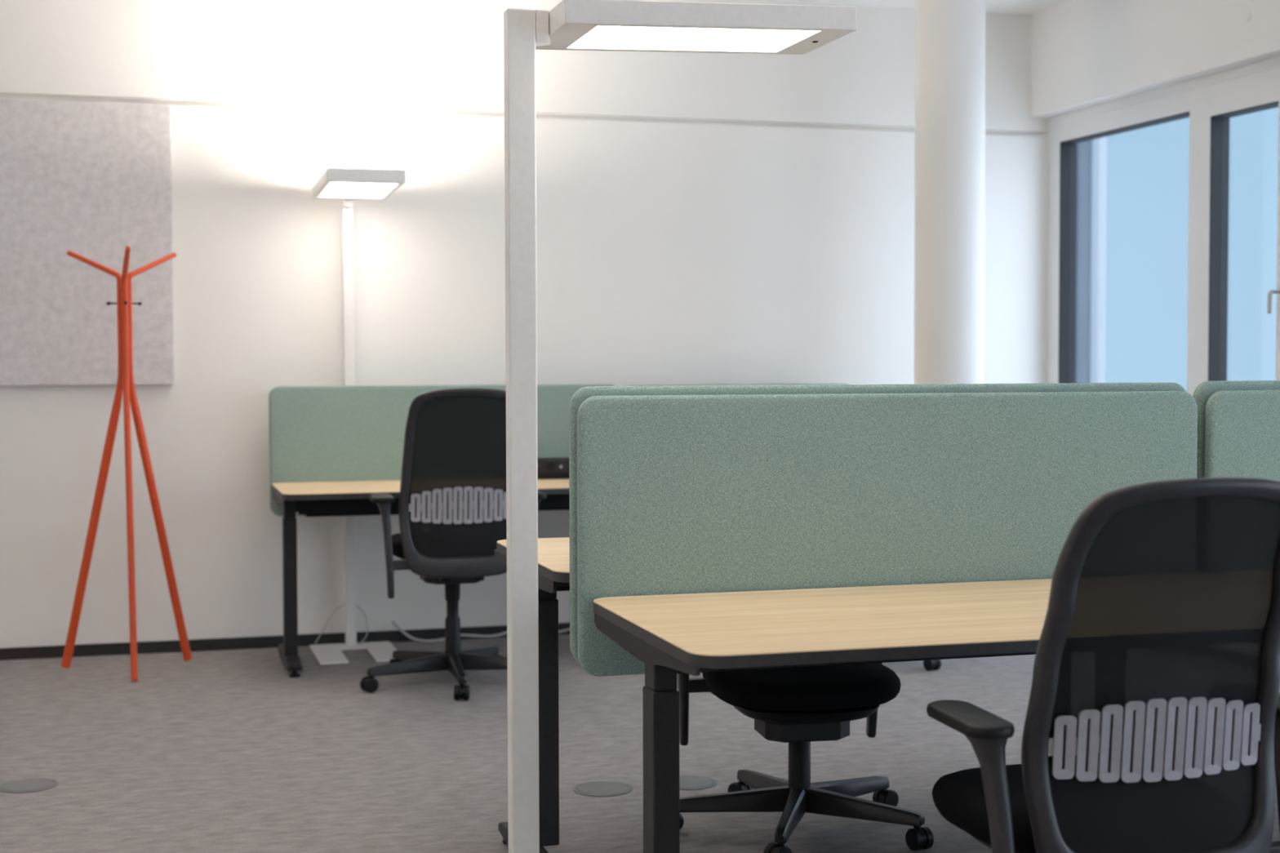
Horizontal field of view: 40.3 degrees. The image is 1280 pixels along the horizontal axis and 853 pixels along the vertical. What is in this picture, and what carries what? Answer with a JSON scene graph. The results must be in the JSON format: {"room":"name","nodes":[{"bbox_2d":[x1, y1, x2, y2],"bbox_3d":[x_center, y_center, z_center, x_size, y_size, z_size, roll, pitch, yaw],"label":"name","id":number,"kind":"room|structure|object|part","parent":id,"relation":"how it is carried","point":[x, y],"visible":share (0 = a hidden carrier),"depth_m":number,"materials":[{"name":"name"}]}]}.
{"room":"open-plan office","nodes":[
{"label":"open-plan office","id":0,"kind":"room"},
{"bbox_2d":[0,0,1048,648],"bbox_3d":[-1.639,-0.519,7.953,7.840,3.030,0.200,-1,2,-16],"label":"wall","id":1,"kind":"structure","parent":0,"point":[702,218],"depth_m":8.02,"materials":[{"name":"white paint"}]},
{"bbox_2d":[0,98,173,385],"bbox_3d":[-2.828,-0.787,7.473,1.597,1.225,0.043,-1,2,-16],"label":"acoustic panel","id":2,"kind":"object","parent":1,"relation":"attached to","point":[91,180],"visible":1,"depth_m":7.57,"materials":[{"name":"grey fabric"}]},
{"bbox_2d":[0,622,569,660],"bbox_3d":[-1.597,0.973,7.911,7.660,0.052,0.012,-1,2,-16],"label":"baseboard","id":3,"kind":"structure","parent":1,"relation":"attached to","point":[304,640],"depth_m":7.84,"materials":[{"name":"black plastic"}]},
{"bbox_2d":[0,633,1279,852],"bbox_3d":[-0.174,1.249,2.918,7.840,0.120,11.010,-1,2,-16],"label":"floor","id":4,"kind":"structure","parent":0,"point":[221,751],"depth_m":5.71,"materials":[{"name":"carpet"}]},
{"bbox_2d":[0,777,58,793],"bbox_3d":[-1.871,1.096,5.335,0.180,0.005,0.180,-1,2,-16],"label":"box","id":5,"kind":"object","parent":4,"relation":"on","point":[29,784],"visible":1,"depth_m":5.32,"materials":[{"name":"grey metal"}]},
{"bbox_2d":[61,245,192,681],"bbox_3d":[-2.138,0.145,7.236,0.540,1.761,0.489,-1,2,-16],"label":"coat stand","id":6,"kind":"object","parent":4,"relation":"on","point":[125,384],"visible":1,"depth_m":7.30,"materials":[{"name":"orange paint"}]},
{"bbox_3d":[-2.302,0.142,7.329,0.304,1.761,0.027,0,2,10],"label":"leg","id":7,"kind":"part","parent":6,"relation":"part of","materials":[{"name":"orange paint"}]},
{"bbox_3d":[-2.091,0.148,7.152,0.027,1.761,0.304,-1,2,-20],"label":"leg","id":8,"kind":"part","parent":6,"relation":"part of","materials":[{"name":"orange paint"}]},
{"bbox_3d":[-2.044,0.138,7.423,0.027,1.761,0.304,2,3,40],"label":"leg","id":9,"kind":"part","parent":6,"relation":"part of","materials":[{"name":"orange paint"}]},
{"bbox_2d":[311,167,405,385],"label":"floor lamp","id":10,"kind":"object","parent":4,"relation":"on","point":[347,186],"depth_m":7.72,"materials":[{"name":"white metal"}]},
{"bbox_3d":[-1.303,-1.017,7.790,0.045,0.067,0.029,-1,2,-16],"label":"lamp arm","id":11,"kind":"part","parent":10,"relation":"part of"},
{"bbox_2d":[320,182,395,195],"bbox_3d":[-1.208,-1.022,7.460,0.282,0.006,0.513,-1,1,-16],"label":"diffuser","id":12,"kind":"object","parent":10,"relation":"attached to","point":[371,188],"depth_m":7.47,"materials":[{"name":"white plastic"}]},
{"bbox_2d":[271,478,568,677],"bbox_3d":[-0.767,0.629,7.617,1.598,0.757,0.690,-1,2,-16],"label":"desk","id":13,"kind":"object","parent":4,"relation":"on","point":[349,498],"visible":0.52,"depth_m":7.32,"materials":[{"name":"brown wood"}]},
{"bbox_3d":[-1.472,0.671,7.341,0.054,0.575,0.080,-1,2,-16],"label":"leg","id":14,"kind":"part","parent":13,"relation":"part of","materials":[{"name":"metal"}]},
{"bbox_2d":[303,507,568,516],"bbox_3d":[-0.777,0.326,7.636,1.358,0.094,0.113,-1,2,-16],"label":"cable tray","id":15,"kind":"object","parent":13,"relation":"on","point":[546,508],"depth_m":7.46,"materials":[{"name":"black plastic"}]},
{"bbox_2d":[268,383,614,516],"bbox_3d":[-0.870,0.100,7.945,1.601,0.578,0.034,-1,2,-16],"label":"screen","id":16,"kind":"object","parent":13,"relation":"attached to","point":[331,433],"visible":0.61,"depth_m":7.80,"materials":[{"name":"green fabric"}]},
{"bbox_2d":[537,457,568,479],"bbox_3d":[-0.400,0.187,7.925,0.140,0.098,0.067,-1,2,-16],"label":"socket","id":17,"kind":"object","parent":13,"relation":"on","point":[548,468],"visible":0.38,"depth_m":7.89,"materials":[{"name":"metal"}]},
{"bbox_2d":[546,462,555,471],"bbox_3d":[-0.405,0.181,7.892,0.042,0.042,0.005,-1,2,-16],"label":"socket","id":18,"kind":"object","parent":17,"relation":"attached to","point":[550,466],"depth_m":7.89,"materials":[{"name":"black plastic"}]},
{"bbox_2d":[360,387,546,700],"bbox_3d":[-0.752,0.437,6.959,0.746,1.192,0.727,-1,2,-16],"label":"office chair","id":19,"kind":"object","parent":4,"relation":"on","point":[452,505],"visible":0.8,"depth_m":6.72,"materials":[{"name":"plastic"}]},
{"bbox_3d":[-0.986,0.474,6.740,0.056,0.366,0.148,-1,2,-16],"label":"armrest","id":20,"kind":"part","parent":19,"relation":"part of","materials":[{"name":"plastic"}]},
{"bbox_3d":[-0.759,0.477,7.015,0.514,0.087,0.490,-1,2,-16],"label":"seat","id":21,"kind":"part","parent":19,"relation":"part of","materials":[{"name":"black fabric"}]},
{"bbox_3d":[-0.672,0.219,6.699,0.486,0.736,0.199,-1,2,-16],"label":"frame","id":22,"kind":"part","parent":19,"relation":"part of","materials":[{"name":"plastic"}]},
{"bbox_2d":[391,620,569,642],"bbox_3d":[-0.556,0.934,8.153,1.206,0.103,0.055,-1,2,-16],"label":"power cable","id":23,"kind":"object","parent":4,"relation":"on","point":[393,622],"visible":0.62,"depth_m":8.04,"materials":[{"name":"plastic"}]},
{"bbox_2d":[494,537,569,852],"bbox_3d":[0.477,0.716,4.595,1.605,0.812,0.767,-1,2,-16],"label":"desk","id":24,"kind":"object","parent":4,"relation":"on","point":[553,553],"visible":0.26,"depth_m":4.42,"materials":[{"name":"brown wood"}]},
{"bbox_3d":[-0.242,0.751,4.465,0.054,0.630,0.080,-1,2,-16],"label":"leg","id":25,"kind":"part","parent":24,"relation":"part of","materials":[{"name":"metal"}]},
{"bbox_2d":[568,382,1186,662],"bbox_3d":[0.609,0.219,4.191,1.597,0.640,0.034,-1,2,-16],"label":"screen","id":26,"kind":"object","parent":24,"relation":"attached to","point":[583,393],"visible":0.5,"depth_m":4.07,"materials":[{"name":"green fabric"}]},
{"bbox_2d":[573,781,632,796],"bbox_3d":[-0.113,1.094,5.277,0.180,0.005,0.180,-1,2,-16],"label":"box","id":27,"kind":"object","parent":4,"relation":"on","point":[595,788],"visible":1,"depth_m":5.26,"materials":[{"name":"grey metal"}]},
{"bbox_2d":[503,0,857,852],"bbox_3d":[0.063,0.115,3.895,0.767,2.066,0.360,-1,2,-16],"label":"floor lamp","id":28,"kind":"object","parent":4,"relation":"on","point":[620,25],"visible":1,"depth_m":3.78,"materials":[{"name":"white metal"}]},
{"bbox_3d":[-0.216,-0.865,3.778,0.029,0.067,0.045,-1,2,-16],"label":"lamp arm","id":29,"kind":"part","parent":28,"relation":"part of"},
{"bbox_2d":[573,25,812,47],"bbox_3d":[0.114,-0.873,3.872,0.513,0.006,0.282,-2,3,-16],"label":"diffuser","id":30,"kind":"object","parent":28,"relation":"attached to","point":[590,36],"depth_m":3.90,"materials":[{"name":"white plastic"}]},
{"bbox_2d":[679,775,717,790],"bbox_3d":[0.147,1.091,5.351,0.180,0.005,0.180,-1,2,-16],"label":"box","id":31,"kind":"object","parent":4,"relation":"on","point":[686,782],"visible":0.59,"depth_m":5.34,"materials":[{"name":"grey metal"}]},
{"bbox_2d":[677,662,933,852],"bbox_3d":[0.412,0.588,4.803,0.733,1.052,0.753,-1,2,-10],"label":"office chair","id":32,"kind":"object","parent":4,"relation":"on","point":[799,707],"visible":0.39,"depth_m":4.68,"materials":[{"name":"plastic"}]},
{"bbox_3d":[0.118,0.727,4.919,0.056,0.366,0.148,-1,2,-10],"label":"armrest","id":33,"kind":"part","parent":32,"relation":"part of","materials":[{"name":"plastic"}]},
{"bbox_3d":[0.387,0.419,5.073,0.486,0.736,0.199,-1,2,-10],"label":"frame","id":34,"kind":"part","parent":32,"relation":"part of","materials":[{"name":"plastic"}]},
{"bbox_3d":[0.443,0.702,4.771,0.514,0.087,0.490,-1,2,-10],"label":"seat","id":35,"kind":"part","parent":32,"relation":"part of","materials":[{"name":"black fabric"}]},
{"bbox_3d":[0.697,0.722,5.021,0.056,0.366,0.148,-1,2,-10],"label":"armrest","id":36,"kind":"part","parent":32,"relation":"part of","materials":[{"name":"plastic"}]},
{"bbox_2d":[593,578,1052,852],"bbox_3d":[0.756,0.771,3.762,1.590,0.765,0.805,-1,2,-16],"label":"desk","id":37,"kind":"object","parent":4,"relation":"on","point":[693,634],"visible":0.73,"depth_m":3.47,"materials":[{"name":"brown wood"}]},
{"bbox_3d":[0.042,0.812,3.484,0.054,0.583,0.080,-1,2,-16],"label":"leg","id":38,"kind":"part","parent":37,"relation":"part of","materials":[{"name":"metal"}]},
{"bbox_2d":[576,391,1197,676],"bbox_3d":[0.624,0.238,4.150,1.587,0.634,0.034,-1,2,-16],"label":"screen","id":39,"kind":"object","parent":37,"relation":"attached to","point":[677,494],"visible":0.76,"depth_m":4.09,"materials":[{"name":"green fabric"}]},
{"bbox_2d":[923,659,941,671],"bbox_3d":[0.935,0.413,7.472,0.747,1.192,0.784,-1,2,-16],"label":"office chair","id":40,"kind":"object","parent":4,"relation":"on","point":[929,665],"visible":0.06,"depth_m":7.26,"materials":[{"name":"plastic"}]},
{"bbox_2d":[914,0,985,384],"bbox_3d":[1.422,-0.529,8.034,0.316,3.030,0.316,-1,2,-16],"label":"round column","id":41,"kind":"structure","parent":4,"relation":"on","point":[950,34],"depth_m":7.88,"materials":[{"name":"white paint"}]},
{"bbox_2d":[926,477,1279,852],"bbox_3d":[0.831,0.623,3.178,0.764,1.105,0.734,0,2,3],"label":"office chair","id":42,"kind":"object","parent":4,"relation":"on","point":[1152,723],"visible":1,"depth_m":2.95,"materials":[{"name":"plastic"}]},
{"bbox_3d":[0.819,0.707,3.249,0.514,0.087,0.490,-1,2,-16],"label":"seat","id":43,"kind":"part","parent":42,"relation":"part of","materials":[{"name":"black fabric"}]},
{"bbox_3d":[0.591,0.703,2.975,0.056,0.366,0.148,-1,2,-16],"label":"armrest","id":44,"kind":"part","parent":42,"relation":"part of","materials":[{"name":"plastic"}]},
{"bbox_3d":[1.157,0.696,3.137,0.056,0.366,0.148,-1,2,-16],"label":"armrest","id":45,"kind":"part","parent":42,"relation":"part of","materials":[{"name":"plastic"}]},
{"bbox_3d":[2.298,0.750,4.204,1.591,0.765,0.805,-1,2,-16],"label":"desk","id":46,"kind":"object","parent":4,"relation":"on","visible":0},
{"bbox_2d":[1204,390,1279,481],"bbox_3d":[2.184,0.217,4.597,1.587,0.634,0.034,-1,2,-16],"label":"screen","id":47,"kind":"object","parent":46,"relation":"attached to","point":[1242,427],"visible":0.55,"depth_m":4.38,"materials":[{"name":"green fabric"}]},
{"bbox_3d":[2.086,0.694,5.056,1.609,0.812,0.767,-1,2,-16],"label":"desk","id":48,"kind":"object","parent":4,"relation":"on","visible":0},
{"bbox_2d":[1192,380,1279,478],"bbox_3d":[2.170,0.196,4.638,1.600,0.643,0.034,-1,2,-16],"label":"screen","id":49,"kind":"object","parent":48,"relation":"attached to","point":[1206,389],"visible":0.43,"depth_m":4.40,"materials":[{"name":"green fabric"}]},
{"bbox_3d":[0.580,0.611,8.002,1.159,0.757,0.690,-1,2,-16],"label":"desk","id":50,"kind":"object","parent":4,"relation":"on","visible":0},
{"bbox_2d":[628,383,846,386],"bbox_3d":[0.478,0.085,8.331,1.158,0.572,0.034,-1,2,-16],"label":"screen","id":51,"kind":"object","parent":50,"relation":"attached to","point":[780,384],"visible":0.06,"depth_m":8.30,"materials":[{"name":"green fabric"}]},
{"bbox_2d":[766,0,1071,15],"bbox_3d":[-0.181,-1.914,2.795,7.840,0.150,11.010,-1,2,-16],"label":"ceiling","id":52,"kind":"structure","parent":0,"point":[1024,7],"depth_m":8.54,"materials":[{"name":"white paint"}]},
{"bbox_2d":[1031,0,1279,117],"bbox_3d":[3.532,-0.371,3.815,0.180,3.030,10.610,-1,2,-16],"label":"wall","id":53,"kind":"structure","parent":0,"point":[1085,53],"depth_m":7.92,"materials":[{"name":"white paint"}]},
{"bbox_2d":[1047,87,1199,395],"bbox_3d":[2.308,-0.346,8.300,0.095,2.400,1.320,-1,2,-16],"label":"window","id":54,"kind":"structure","parent":53,"relation":"in","point":[1064,137],"depth_m":8.78,"materials":[{"name":"white plastic"}]},
{"bbox_2d":[1047,56,1279,126],"bbox_3d":[3.481,-1.362,3.971,0.006,0.042,10.210,-1,2,-16],"label":"trim","id":55,"kind":"structure","parent":53,"relation":"attached to","point":[1274,62],"depth_m":7.82,"materials":[{"name":"white metal"}]},
{"bbox_2d":[1197,66,1279,386],"bbox_3d":[2.550,-0.310,7.335,0.162,2.400,0.670,-1,2,-16],"label":"window","id":56,"kind":"structure","parent":53,"relation":"in","point":[1220,101],"depth_m":7.57,"materials":[{"name":"white plastic"}]},
{"bbox_3d":[2.573,-0.519,7.073,0.067,0.122,0.030,-1,2,-16],"label":"handle","id":57,"kind":"part","parent":56,"relation":"part of","materials":[{"name":"silver metal"}]},
{"bbox_2d":[1242,8,1251,22],"bbox_3d":[2.473,-1.674,7.116,0.006,0.052,0.052,-1,2,-16],"label":"round cover","id":58,"kind":"object","parent":53,"relation":"attached to","point":[1246,15],"visible":1,"depth_m":7.11,"materials":[{"name":"white paint"}]},
{"label":"outside","id":59,"kind":"structure","parent":0,"visible":0},
{"bbox_2d":[1075,136,1106,382],"bbox_3d":[2.163,-0.874,17.276,0.799,9.000,11.915,-1,2,-12],"label":"building","id":60,"kind":"structure","parent":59,"point":[1091,203],"depth_m":13.13,"materials":[{"name":"paint"}]}
]}

